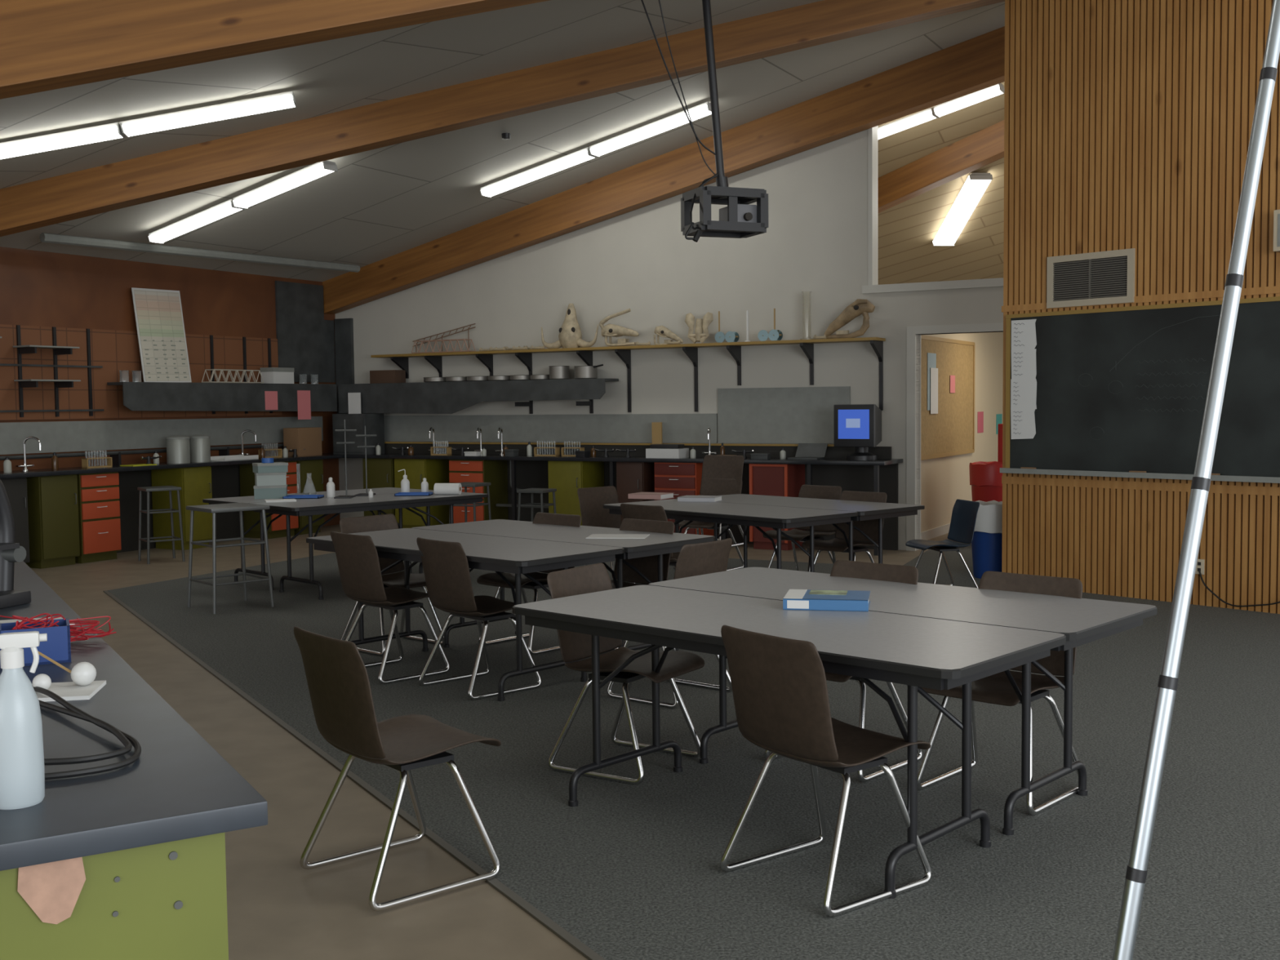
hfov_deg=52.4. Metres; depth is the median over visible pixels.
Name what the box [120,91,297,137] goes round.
fluorescent light
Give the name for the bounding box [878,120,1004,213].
ceiling beam
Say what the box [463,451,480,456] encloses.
box
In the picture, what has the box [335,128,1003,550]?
wall
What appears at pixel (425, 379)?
pan
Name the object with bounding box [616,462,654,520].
base cabinet
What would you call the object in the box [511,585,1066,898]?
folding table
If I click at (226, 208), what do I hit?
fluorescent light
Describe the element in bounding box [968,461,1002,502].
trash bin
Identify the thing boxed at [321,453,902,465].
countertop
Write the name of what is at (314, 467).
base cabinet
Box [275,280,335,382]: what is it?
panel
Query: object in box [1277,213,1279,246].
grille
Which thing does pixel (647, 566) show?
chair
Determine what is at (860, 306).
skull
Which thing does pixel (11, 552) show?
microscope
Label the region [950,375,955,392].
paper notice
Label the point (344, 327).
panel
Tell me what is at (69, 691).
paper pad
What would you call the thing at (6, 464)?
bottle
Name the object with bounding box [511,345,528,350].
bone
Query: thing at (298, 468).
cylinder
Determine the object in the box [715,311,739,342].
model
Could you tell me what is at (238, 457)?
sink
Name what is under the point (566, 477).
base cabinet
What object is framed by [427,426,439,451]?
faucet
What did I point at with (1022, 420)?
list
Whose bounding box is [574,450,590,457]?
box
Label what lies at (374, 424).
backsplash panel
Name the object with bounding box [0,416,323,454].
backsplash panel
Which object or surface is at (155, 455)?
bottle
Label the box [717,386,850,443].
backsplash panel
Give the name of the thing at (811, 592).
picture
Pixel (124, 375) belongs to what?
glass beaker
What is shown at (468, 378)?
pan
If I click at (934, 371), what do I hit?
paper notice
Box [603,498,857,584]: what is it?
folding table
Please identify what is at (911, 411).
door frame
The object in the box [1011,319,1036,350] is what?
list
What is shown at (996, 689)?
chair
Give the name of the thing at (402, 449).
tap
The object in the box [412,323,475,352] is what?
bridge
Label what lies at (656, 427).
wooden board
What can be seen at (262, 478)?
box
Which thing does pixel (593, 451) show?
bottle
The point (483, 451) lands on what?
bottle
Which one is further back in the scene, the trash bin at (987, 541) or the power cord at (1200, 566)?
the trash bin at (987, 541)
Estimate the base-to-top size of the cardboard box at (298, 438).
0.340 m
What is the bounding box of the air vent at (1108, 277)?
[1046,248,1135,308]
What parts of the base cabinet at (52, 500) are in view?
door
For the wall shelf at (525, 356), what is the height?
0.740 m
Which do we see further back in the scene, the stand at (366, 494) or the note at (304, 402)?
the note at (304, 402)
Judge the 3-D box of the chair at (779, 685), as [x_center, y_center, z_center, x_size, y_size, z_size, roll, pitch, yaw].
[0.584,0.855,4.101,0.532,0.812,0.493,-3,4,-37]
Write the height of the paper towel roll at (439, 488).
0.100 m
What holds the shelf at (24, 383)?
attached to the shelf standard
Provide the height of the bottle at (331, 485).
0.170 m
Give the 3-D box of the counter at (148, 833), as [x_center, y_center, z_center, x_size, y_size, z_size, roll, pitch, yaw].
[-2.287,0.876,3.439,1.500,0.930,4.300,-3,4,-30]
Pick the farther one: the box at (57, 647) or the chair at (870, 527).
the chair at (870, 527)
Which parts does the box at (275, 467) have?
lid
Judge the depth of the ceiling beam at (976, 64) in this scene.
13.90 m
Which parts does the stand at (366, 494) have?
rod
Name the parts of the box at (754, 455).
lid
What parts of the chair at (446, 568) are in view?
backrest, leg, seat, leg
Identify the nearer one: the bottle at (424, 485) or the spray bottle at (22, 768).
the spray bottle at (22, 768)
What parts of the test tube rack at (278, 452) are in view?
frame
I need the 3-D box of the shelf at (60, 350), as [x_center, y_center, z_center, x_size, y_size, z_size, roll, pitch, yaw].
[-5.862,-1.283,12.865,0.254,0.075,0.560,1,4,29]
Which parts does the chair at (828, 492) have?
leg, seat, leg, backrest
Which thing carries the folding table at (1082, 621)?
on the carpet
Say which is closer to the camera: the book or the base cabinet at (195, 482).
the book
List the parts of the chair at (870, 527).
leg, seat, leg, backrest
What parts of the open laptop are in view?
lid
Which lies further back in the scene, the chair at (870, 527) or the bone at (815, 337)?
the bone at (815, 337)
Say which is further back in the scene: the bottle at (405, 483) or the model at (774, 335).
the model at (774, 335)
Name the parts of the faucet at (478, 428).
spout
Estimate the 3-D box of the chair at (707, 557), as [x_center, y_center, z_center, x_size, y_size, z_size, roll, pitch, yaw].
[0.153,0.706,6.726,0.532,0.812,0.493,2,4,40]
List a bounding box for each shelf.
[13,345,79,355]
[13,379,80,387]
[106,382,337,411]
[337,377,618,413]
[370,337,885,413]
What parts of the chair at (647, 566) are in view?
seat, backrest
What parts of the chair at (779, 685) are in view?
leg, backrest, seat, leg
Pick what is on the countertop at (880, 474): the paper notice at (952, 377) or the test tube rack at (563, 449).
the test tube rack at (563, 449)
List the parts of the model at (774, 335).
frame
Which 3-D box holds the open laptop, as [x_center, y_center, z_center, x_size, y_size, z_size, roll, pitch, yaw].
[1.717,-0.292,13.325,0.320,0.157,0.312,1,4,29]
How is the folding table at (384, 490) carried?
on the carpet
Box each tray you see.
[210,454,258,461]
[282,494,324,498]
[394,492,433,496]
[1000,467,1279,483]
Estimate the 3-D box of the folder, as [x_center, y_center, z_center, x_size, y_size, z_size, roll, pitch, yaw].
[-5.221,-0.155,13.556,0.200,0.010,0.300,1,4,29]
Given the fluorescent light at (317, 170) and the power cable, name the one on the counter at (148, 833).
the power cable
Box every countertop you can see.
[0,443,342,552]
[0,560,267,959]
[321,441,902,555]
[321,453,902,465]
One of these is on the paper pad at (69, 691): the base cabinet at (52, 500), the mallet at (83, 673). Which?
the mallet at (83, 673)
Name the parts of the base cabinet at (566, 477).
door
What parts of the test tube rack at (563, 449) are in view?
frame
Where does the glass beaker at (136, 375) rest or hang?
on the shelf at (137, 396)
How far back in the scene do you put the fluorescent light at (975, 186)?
15.09 m
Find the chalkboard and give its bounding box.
[1000,296,1279,483]
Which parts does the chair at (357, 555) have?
backrest, leg, seat, leg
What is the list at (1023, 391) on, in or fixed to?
attached to the chalkboard
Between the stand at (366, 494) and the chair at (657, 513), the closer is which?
the chair at (657, 513)
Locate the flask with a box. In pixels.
[302,473,316,494]
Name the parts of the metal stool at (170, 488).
leg, leg, seat, leg, leg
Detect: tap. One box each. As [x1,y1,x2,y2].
[141,455,161,463]
[288,448,305,456]
[391,447,408,454]
[451,447,469,455]
[594,448,613,457]
[615,448,635,457]
[731,449,753,458]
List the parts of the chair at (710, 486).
leg, seat, backrest, leg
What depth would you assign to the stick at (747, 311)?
13.74 m
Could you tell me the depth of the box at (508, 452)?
14.86 m
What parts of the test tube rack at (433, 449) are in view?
frame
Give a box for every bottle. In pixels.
[0,631,47,809]
[3,456,11,472]
[51,452,58,469]
[153,450,159,463]
[259,445,265,458]
[282,445,288,457]
[326,477,335,497]
[368,488,373,497]
[375,443,381,454]
[398,469,409,492]
[408,444,413,454]
[421,477,428,492]
[481,447,486,455]
[502,444,508,456]
[526,441,532,456]
[591,445,595,456]
[690,446,695,457]
[720,443,724,454]
[780,448,786,458]
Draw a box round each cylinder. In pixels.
[294,463,302,494]
[800,291,813,339]
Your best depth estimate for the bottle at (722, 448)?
13.81 m
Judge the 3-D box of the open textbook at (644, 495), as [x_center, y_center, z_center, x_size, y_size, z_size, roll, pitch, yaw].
[0.091,0.128,10.556,0.300,0.040,0.230,1,4,30]
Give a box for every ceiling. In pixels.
[0,0,1004,281]
[878,81,1004,284]
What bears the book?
on the folding table at (916, 652)
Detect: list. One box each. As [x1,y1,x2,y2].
[1010,378,1036,408]
[1010,408,1035,439]
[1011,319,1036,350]
[1011,348,1036,378]
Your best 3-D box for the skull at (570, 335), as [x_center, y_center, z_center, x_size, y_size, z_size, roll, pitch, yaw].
[-0.795,-1.750,14.802,0.767,0.514,0.211,1,4,29]
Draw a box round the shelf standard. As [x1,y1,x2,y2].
[0,324,272,417]
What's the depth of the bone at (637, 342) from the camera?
14.32 m
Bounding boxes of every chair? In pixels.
[293,626,501,911]
[330,531,449,684]
[339,513,444,656]
[416,537,541,700]
[476,512,581,654]
[546,563,704,784]
[577,485,622,579]
[599,518,675,654]
[607,537,732,708]
[620,503,679,583]
[673,478,743,570]
[675,454,744,546]
[720,625,932,916]
[762,484,841,572]
[764,560,922,782]
[801,490,887,565]
[905,498,979,587]
[917,571,1082,815]
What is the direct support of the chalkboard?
attached to the wall at (1128, 123)
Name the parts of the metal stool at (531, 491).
leg, leg, seat, leg, leg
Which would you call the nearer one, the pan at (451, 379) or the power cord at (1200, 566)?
the power cord at (1200, 566)
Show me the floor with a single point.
(277, 908)
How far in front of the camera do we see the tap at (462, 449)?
15.39 m
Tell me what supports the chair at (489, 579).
on the carpet
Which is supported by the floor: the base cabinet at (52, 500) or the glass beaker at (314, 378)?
the base cabinet at (52, 500)
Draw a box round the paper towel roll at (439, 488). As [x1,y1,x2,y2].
[433,483,462,494]
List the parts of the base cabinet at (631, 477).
door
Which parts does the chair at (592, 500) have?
leg, backrest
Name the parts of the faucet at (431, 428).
spout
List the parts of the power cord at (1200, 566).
plate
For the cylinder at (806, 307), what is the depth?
13.40 m
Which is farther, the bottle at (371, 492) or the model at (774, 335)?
the model at (774, 335)
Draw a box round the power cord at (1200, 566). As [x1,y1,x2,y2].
[1195,559,1279,607]
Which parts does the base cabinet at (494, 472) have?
drawer, drawer, drawer, drawer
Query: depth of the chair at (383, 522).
8.24 m
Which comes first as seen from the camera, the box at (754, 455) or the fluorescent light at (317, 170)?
the fluorescent light at (317, 170)
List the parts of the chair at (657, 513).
backrest, seat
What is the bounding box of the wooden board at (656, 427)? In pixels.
[651,422,662,444]
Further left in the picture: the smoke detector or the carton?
the smoke detector
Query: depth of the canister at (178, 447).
13.98 m
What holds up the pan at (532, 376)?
on the shelf at (419, 397)
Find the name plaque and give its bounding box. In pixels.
[17,857,85,924]
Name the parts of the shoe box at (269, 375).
lid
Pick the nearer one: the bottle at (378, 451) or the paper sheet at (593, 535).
the paper sheet at (593, 535)
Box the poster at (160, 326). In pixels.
[131,287,191,382]
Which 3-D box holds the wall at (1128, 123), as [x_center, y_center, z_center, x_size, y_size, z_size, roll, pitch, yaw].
[4.184,-1.800,9.249,0.150,5.450,3.610,-4,4,-41]
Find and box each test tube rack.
[81,450,112,468]
[258,443,282,457]
[430,440,451,455]
[533,440,559,456]
[561,440,584,456]
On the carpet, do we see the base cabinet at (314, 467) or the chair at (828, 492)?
the chair at (828, 492)
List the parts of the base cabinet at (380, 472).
door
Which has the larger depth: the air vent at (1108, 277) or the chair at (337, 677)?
the air vent at (1108, 277)
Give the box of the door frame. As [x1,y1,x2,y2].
[906,322,1003,551]
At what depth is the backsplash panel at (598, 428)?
15.15 m
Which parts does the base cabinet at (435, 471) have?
door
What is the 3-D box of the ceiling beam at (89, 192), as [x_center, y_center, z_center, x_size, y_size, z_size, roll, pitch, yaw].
[-2.320,-3.062,11.044,12.498,3.044,0.220,0,3,3]
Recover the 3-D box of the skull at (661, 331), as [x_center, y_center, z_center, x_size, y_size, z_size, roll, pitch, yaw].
[0.312,-1.578,14.209,0.354,0.223,0.140,1,4,29]
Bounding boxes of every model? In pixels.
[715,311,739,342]
[757,308,782,341]
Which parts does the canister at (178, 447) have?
lid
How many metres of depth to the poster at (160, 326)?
14.13 m
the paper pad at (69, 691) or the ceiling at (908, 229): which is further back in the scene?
the ceiling at (908, 229)
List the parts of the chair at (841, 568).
leg, seat, backrest, leg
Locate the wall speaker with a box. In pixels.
[1273,209,1279,252]
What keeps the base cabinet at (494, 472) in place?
on the floor
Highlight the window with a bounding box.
[862,125,1003,293]
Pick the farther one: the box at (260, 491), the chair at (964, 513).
the box at (260, 491)
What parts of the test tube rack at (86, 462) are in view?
frame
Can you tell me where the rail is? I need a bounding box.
[39,232,359,272]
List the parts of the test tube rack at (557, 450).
frame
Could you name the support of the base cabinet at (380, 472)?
on the floor
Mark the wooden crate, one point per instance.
(386, 375)
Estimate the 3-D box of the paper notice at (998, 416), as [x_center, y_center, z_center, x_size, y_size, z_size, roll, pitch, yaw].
[4.679,-0.729,16.962,0.002,0.260,0.300,1,4,29]
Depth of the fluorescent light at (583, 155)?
13.46 m
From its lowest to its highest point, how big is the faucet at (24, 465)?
0.333 m
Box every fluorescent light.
[0,122,125,159]
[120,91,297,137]
[147,199,245,244]
[232,160,337,208]
[480,146,597,197]
[589,102,711,157]
[878,106,937,139]
[933,83,1004,118]
[933,173,992,246]
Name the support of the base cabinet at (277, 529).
on the floor
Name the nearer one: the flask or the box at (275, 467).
the box at (275, 467)
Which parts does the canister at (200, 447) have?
lid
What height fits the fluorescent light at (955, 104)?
0.246 m
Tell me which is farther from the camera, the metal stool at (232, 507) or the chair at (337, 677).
the metal stool at (232, 507)
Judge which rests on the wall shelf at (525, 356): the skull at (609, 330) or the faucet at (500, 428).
the skull at (609, 330)
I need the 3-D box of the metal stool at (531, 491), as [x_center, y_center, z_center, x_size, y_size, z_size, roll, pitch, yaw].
[-1.045,0.423,13.247,0.326,0.661,0.326,1,4,25]
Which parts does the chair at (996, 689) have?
leg, seat, backrest, leg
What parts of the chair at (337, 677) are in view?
backrest, leg, seat, leg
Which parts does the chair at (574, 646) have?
backrest, leg, seat, leg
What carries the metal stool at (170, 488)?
on the floor
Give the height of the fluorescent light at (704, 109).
0.379 m
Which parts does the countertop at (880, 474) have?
leg, rail, pipe rail, leg, panel, leg, leg, leg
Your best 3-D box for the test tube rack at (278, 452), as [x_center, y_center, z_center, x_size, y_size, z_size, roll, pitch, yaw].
[-4.339,-0.347,15.288,0.080,0.170,0.300,1,4,29]
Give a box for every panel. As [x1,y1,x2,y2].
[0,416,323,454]
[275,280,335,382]
[332,413,384,454]
[334,318,354,413]
[383,413,717,443]
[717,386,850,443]
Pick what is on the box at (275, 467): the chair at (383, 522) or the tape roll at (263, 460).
the tape roll at (263, 460)
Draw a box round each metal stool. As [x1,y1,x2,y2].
[137,485,185,564]
[186,502,274,613]
[448,482,491,524]
[516,488,556,521]
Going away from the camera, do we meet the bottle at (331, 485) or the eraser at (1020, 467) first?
the eraser at (1020, 467)
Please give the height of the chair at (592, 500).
0.812 m
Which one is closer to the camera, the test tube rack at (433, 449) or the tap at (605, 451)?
the tap at (605, 451)
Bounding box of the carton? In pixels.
[645,444,688,457]
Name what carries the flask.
on the folding table at (384, 490)
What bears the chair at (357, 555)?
on the carpet
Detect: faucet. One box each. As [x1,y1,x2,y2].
[15,436,41,471]
[235,430,256,455]
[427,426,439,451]
[474,426,488,455]
[495,426,503,455]
[702,426,717,454]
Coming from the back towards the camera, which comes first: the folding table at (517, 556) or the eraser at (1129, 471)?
the eraser at (1129, 471)
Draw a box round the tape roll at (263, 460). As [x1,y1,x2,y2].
[261,457,273,462]
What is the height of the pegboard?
0.930 m
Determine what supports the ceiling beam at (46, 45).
attached to the ceiling at (380, 203)
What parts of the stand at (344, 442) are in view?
rod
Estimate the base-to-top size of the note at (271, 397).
0.220 m
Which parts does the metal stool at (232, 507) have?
leg, leg, seat, leg, leg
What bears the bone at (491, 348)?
on the wall shelf at (525, 356)
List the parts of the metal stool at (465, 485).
leg, seat, leg, leg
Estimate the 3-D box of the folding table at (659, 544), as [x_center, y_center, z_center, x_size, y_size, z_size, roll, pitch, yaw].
[-0.504,0.682,7.885,1.900,0.741,0.762,2,5,42]
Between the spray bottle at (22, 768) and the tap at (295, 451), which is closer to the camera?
the spray bottle at (22, 768)
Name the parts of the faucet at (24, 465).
handle, spout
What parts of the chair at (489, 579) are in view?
leg, seat, leg, backrest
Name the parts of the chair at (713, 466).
backrest, leg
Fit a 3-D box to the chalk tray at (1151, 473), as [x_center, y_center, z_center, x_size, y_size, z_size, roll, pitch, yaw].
[4.094,-0.018,9.283,0.105,0.040,3.450,-4,4,-41]
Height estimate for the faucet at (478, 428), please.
0.333 m
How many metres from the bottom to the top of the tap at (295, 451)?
0.093 m
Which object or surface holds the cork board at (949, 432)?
attached to the wall at (945, 480)
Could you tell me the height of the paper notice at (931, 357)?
0.620 m
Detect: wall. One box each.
[0,246,340,526]
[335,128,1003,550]
[920,332,1003,532]
[1001,0,1279,613]
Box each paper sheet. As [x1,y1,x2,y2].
[264,498,296,502]
[347,392,360,413]
[586,533,649,538]
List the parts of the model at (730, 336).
frame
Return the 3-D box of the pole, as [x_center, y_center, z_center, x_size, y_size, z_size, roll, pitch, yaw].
[1.039,-0.020,2.405,0.674,2.757,0.034,-3,4,-30]
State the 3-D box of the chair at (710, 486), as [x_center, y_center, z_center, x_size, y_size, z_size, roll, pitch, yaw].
[0.621,0.404,11.790,0.493,0.812,0.532,2,4,35]
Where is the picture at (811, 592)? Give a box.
[808,590,848,595]
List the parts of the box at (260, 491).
lid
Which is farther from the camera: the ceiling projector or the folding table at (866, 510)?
the folding table at (866, 510)
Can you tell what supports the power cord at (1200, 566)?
attached to the wall at (1128, 123)
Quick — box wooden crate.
[369,369,405,383]
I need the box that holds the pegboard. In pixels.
[0,324,282,420]
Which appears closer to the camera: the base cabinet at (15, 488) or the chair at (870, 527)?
the chair at (870, 527)
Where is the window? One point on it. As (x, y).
(873, 286)
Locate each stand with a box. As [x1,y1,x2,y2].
[333,419,356,498]
[355,426,377,496]
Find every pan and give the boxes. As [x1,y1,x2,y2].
[422,377,446,382]
[445,376,466,382]
[466,376,488,381]
[488,375,511,381]
[510,374,530,380]
[529,374,550,379]
[548,365,569,379]
[573,364,603,378]
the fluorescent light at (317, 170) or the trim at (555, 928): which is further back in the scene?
the fluorescent light at (317, 170)
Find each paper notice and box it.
[927,352,936,410]
[930,368,937,413]
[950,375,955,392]
[977,411,983,432]
[995,413,1002,434]
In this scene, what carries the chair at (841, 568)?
on the carpet
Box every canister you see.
[165,435,190,463]
[189,434,210,462]
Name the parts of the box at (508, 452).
lid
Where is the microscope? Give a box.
[0,479,31,608]
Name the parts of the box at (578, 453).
lid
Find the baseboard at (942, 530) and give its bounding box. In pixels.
[920,523,950,540]
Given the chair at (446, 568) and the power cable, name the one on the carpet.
the chair at (446, 568)
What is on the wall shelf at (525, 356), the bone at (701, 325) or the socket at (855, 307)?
the bone at (701, 325)
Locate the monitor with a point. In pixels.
(858, 426)
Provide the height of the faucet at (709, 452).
0.333 m
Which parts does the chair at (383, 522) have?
leg, backrest, seat, leg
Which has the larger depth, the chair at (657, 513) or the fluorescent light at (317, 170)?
the fluorescent light at (317, 170)
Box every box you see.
[0,613,71,668]
[252,462,288,473]
[253,484,287,498]
[254,471,286,486]
[260,367,294,383]
[283,427,322,456]
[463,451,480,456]
[504,448,519,456]
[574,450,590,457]
[750,453,771,459]
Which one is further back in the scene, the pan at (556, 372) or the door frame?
the pan at (556, 372)
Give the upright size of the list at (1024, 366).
0.250 m
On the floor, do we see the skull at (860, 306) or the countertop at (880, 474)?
the countertop at (880, 474)
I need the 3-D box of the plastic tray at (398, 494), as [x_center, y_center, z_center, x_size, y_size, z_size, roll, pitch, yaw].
[-1.949,0.121,11.225,0.300,0.020,0.200,-1,3,0]
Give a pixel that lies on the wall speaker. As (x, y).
(1277, 212)
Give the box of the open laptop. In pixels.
[787,443,827,459]
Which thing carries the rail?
attached to the ceiling at (380, 203)
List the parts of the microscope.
arm, focus knob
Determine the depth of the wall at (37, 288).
13.86 m
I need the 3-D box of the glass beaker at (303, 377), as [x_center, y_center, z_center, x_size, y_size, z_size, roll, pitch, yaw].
[-4.127,-1.235,15.948,0.100,0.120,0.098,-1,3,0]
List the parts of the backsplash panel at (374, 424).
door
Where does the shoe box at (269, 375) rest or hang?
on the shelf at (137, 396)
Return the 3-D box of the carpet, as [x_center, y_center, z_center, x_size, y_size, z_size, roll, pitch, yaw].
[2.281,0.957,9.071,13.460,0.007,16.856,-1,3,0]
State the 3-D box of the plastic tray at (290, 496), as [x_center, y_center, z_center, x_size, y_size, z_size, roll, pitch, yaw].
[-2.849,0.143,11.025,0.300,0.020,0.200,-1,3,0]
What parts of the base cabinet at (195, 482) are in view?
door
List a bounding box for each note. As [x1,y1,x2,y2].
[264,391,277,409]
[297,390,311,419]
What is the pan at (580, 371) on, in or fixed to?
on the shelf at (419, 397)
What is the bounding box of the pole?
[1111,0,1279,959]
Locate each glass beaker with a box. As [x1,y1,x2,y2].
[119,370,128,382]
[131,370,141,382]
[298,373,306,383]
[311,374,318,383]
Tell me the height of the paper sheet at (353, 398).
0.260 m
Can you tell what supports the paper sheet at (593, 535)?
on the folding table at (659, 544)
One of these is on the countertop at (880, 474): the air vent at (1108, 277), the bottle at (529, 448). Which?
the bottle at (529, 448)
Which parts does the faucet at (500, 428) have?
spout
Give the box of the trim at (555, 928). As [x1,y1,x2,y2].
[102,590,605,959]
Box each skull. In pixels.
[541,303,598,348]
[599,308,639,346]
[653,325,683,345]
[823,298,875,338]
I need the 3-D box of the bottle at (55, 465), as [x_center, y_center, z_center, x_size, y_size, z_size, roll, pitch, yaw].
[-5.763,-0.187,12.824,0.060,0.170,0.060,-1,3,0]
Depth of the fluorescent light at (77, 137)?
9.53 m
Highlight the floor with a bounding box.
[31,524,953,959]
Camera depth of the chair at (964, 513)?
10.28 m
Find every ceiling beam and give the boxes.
[0,0,550,99]
[0,0,1004,236]
[322,26,1004,314]
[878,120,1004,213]
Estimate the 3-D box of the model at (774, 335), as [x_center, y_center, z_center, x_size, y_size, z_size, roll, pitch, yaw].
[1.362,-1.621,13.624,0.240,0.340,0.120,1,4,29]
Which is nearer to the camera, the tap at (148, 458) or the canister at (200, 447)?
the tap at (148, 458)
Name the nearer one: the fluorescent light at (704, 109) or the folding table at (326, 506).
the folding table at (326, 506)
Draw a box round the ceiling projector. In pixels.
[640,0,768,242]
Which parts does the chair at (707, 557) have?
leg, leg, backrest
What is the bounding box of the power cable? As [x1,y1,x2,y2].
[33,686,141,780]
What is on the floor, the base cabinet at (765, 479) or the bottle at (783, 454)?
the base cabinet at (765, 479)
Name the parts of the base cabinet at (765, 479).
shelf frame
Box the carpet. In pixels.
[106,541,1279,959]
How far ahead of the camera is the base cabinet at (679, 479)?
13.83 m
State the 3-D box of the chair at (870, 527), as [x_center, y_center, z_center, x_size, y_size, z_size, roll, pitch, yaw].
[1.552,0.506,9.873,0.532,0.812,0.493,-4,5,-44]
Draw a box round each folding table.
[202,487,433,590]
[248,490,488,599]
[306,528,624,701]
[411,519,715,652]
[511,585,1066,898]
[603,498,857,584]
[647,567,1157,835]
[676,493,924,568]
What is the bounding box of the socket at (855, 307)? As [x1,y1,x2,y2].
[853,305,858,310]
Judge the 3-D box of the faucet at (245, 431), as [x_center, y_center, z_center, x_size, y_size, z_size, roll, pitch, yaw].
[-4.531,-0.409,14.989,0.190,0.333,0.170,1,4,29]
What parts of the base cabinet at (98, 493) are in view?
drawer, drawer, drawer, drawer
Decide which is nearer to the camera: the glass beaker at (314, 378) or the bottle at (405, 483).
the bottle at (405, 483)
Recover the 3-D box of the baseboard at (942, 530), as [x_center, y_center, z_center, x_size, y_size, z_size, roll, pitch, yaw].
[3.938,0.507,15.655,0.020,0.100,5.140,1,4,29]
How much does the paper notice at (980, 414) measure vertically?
0.260 m
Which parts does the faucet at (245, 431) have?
spout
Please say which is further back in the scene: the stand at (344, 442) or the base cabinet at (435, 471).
the base cabinet at (435, 471)
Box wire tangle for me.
[0,615,115,641]
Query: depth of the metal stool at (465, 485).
13.35 m
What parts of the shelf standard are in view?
rail, rail, rail, rail, rail, rail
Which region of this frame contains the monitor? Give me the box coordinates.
[834,404,881,460]
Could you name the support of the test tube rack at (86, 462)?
on the countertop at (225, 475)
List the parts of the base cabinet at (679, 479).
drawer, drawer, drawer, drawer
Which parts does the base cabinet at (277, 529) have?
drawer, drawer, drawer, drawer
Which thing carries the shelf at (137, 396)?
attached to the wall at (37, 288)
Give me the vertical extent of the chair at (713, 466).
0.812 m
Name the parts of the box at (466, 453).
lid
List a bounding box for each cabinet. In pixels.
[0,477,30,562]
[25,474,79,568]
[75,471,121,563]
[151,466,212,550]
[239,461,298,538]
[294,459,324,534]
[362,457,399,528]
[394,458,449,528]
[448,459,508,523]
[547,460,604,525]
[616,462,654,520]
[654,462,714,536]
[749,463,804,550]
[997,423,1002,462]
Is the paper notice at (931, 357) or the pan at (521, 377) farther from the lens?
the pan at (521, 377)
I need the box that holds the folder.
[120,463,156,466]
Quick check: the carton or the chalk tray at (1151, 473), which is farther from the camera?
the carton
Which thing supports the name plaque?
attached to the counter at (148, 833)
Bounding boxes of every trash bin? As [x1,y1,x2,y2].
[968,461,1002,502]
[971,500,1002,578]
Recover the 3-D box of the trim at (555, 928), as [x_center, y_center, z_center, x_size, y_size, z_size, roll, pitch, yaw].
[-1.430,1.191,5.756,0.030,0.008,11.890,-3,4,-31]
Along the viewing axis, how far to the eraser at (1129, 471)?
9.69 m
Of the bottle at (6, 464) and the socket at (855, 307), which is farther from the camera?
the socket at (855, 307)
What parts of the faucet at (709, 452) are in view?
spout, handle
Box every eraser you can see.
[1020,466,1035,469]
[1128,471,1146,472]
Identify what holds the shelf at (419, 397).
attached to the wall at (640, 260)
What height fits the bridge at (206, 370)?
0.151 m
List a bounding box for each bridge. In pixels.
[201,368,263,382]
[411,338,475,353]
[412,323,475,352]
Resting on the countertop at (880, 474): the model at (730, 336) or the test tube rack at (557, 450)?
the test tube rack at (557, 450)
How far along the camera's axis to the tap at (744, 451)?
13.63 m
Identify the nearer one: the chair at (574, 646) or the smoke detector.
the chair at (574, 646)
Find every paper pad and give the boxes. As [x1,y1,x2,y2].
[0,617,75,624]
[31,680,106,702]
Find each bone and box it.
[479,346,497,351]
[488,346,506,351]
[505,346,519,350]
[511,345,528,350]
[530,345,545,349]
[635,341,650,345]
[666,339,680,344]
[684,311,713,343]
[813,334,826,339]
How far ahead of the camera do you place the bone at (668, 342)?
14.10 m
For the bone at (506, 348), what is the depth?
15.27 m
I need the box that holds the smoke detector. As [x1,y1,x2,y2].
[501,133,511,139]
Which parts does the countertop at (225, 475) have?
pipe rail, panel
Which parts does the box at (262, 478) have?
lid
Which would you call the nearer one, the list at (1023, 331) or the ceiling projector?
the ceiling projector
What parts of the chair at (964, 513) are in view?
leg, seat, leg, backrest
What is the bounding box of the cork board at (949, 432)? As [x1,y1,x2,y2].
[920,334,974,460]
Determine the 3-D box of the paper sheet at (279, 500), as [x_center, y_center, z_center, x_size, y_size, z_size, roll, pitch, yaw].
[-2.948,0.169,10.676,0.240,0.012,0.160,-2,4,-20]
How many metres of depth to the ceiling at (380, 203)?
12.14 m
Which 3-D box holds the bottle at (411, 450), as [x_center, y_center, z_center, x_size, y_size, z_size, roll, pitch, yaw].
[-2.757,-0.362,15.669,0.070,0.120,0.070,-1,3,0]
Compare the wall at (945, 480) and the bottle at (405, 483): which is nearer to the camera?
the bottle at (405, 483)
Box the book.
[782,589,870,611]

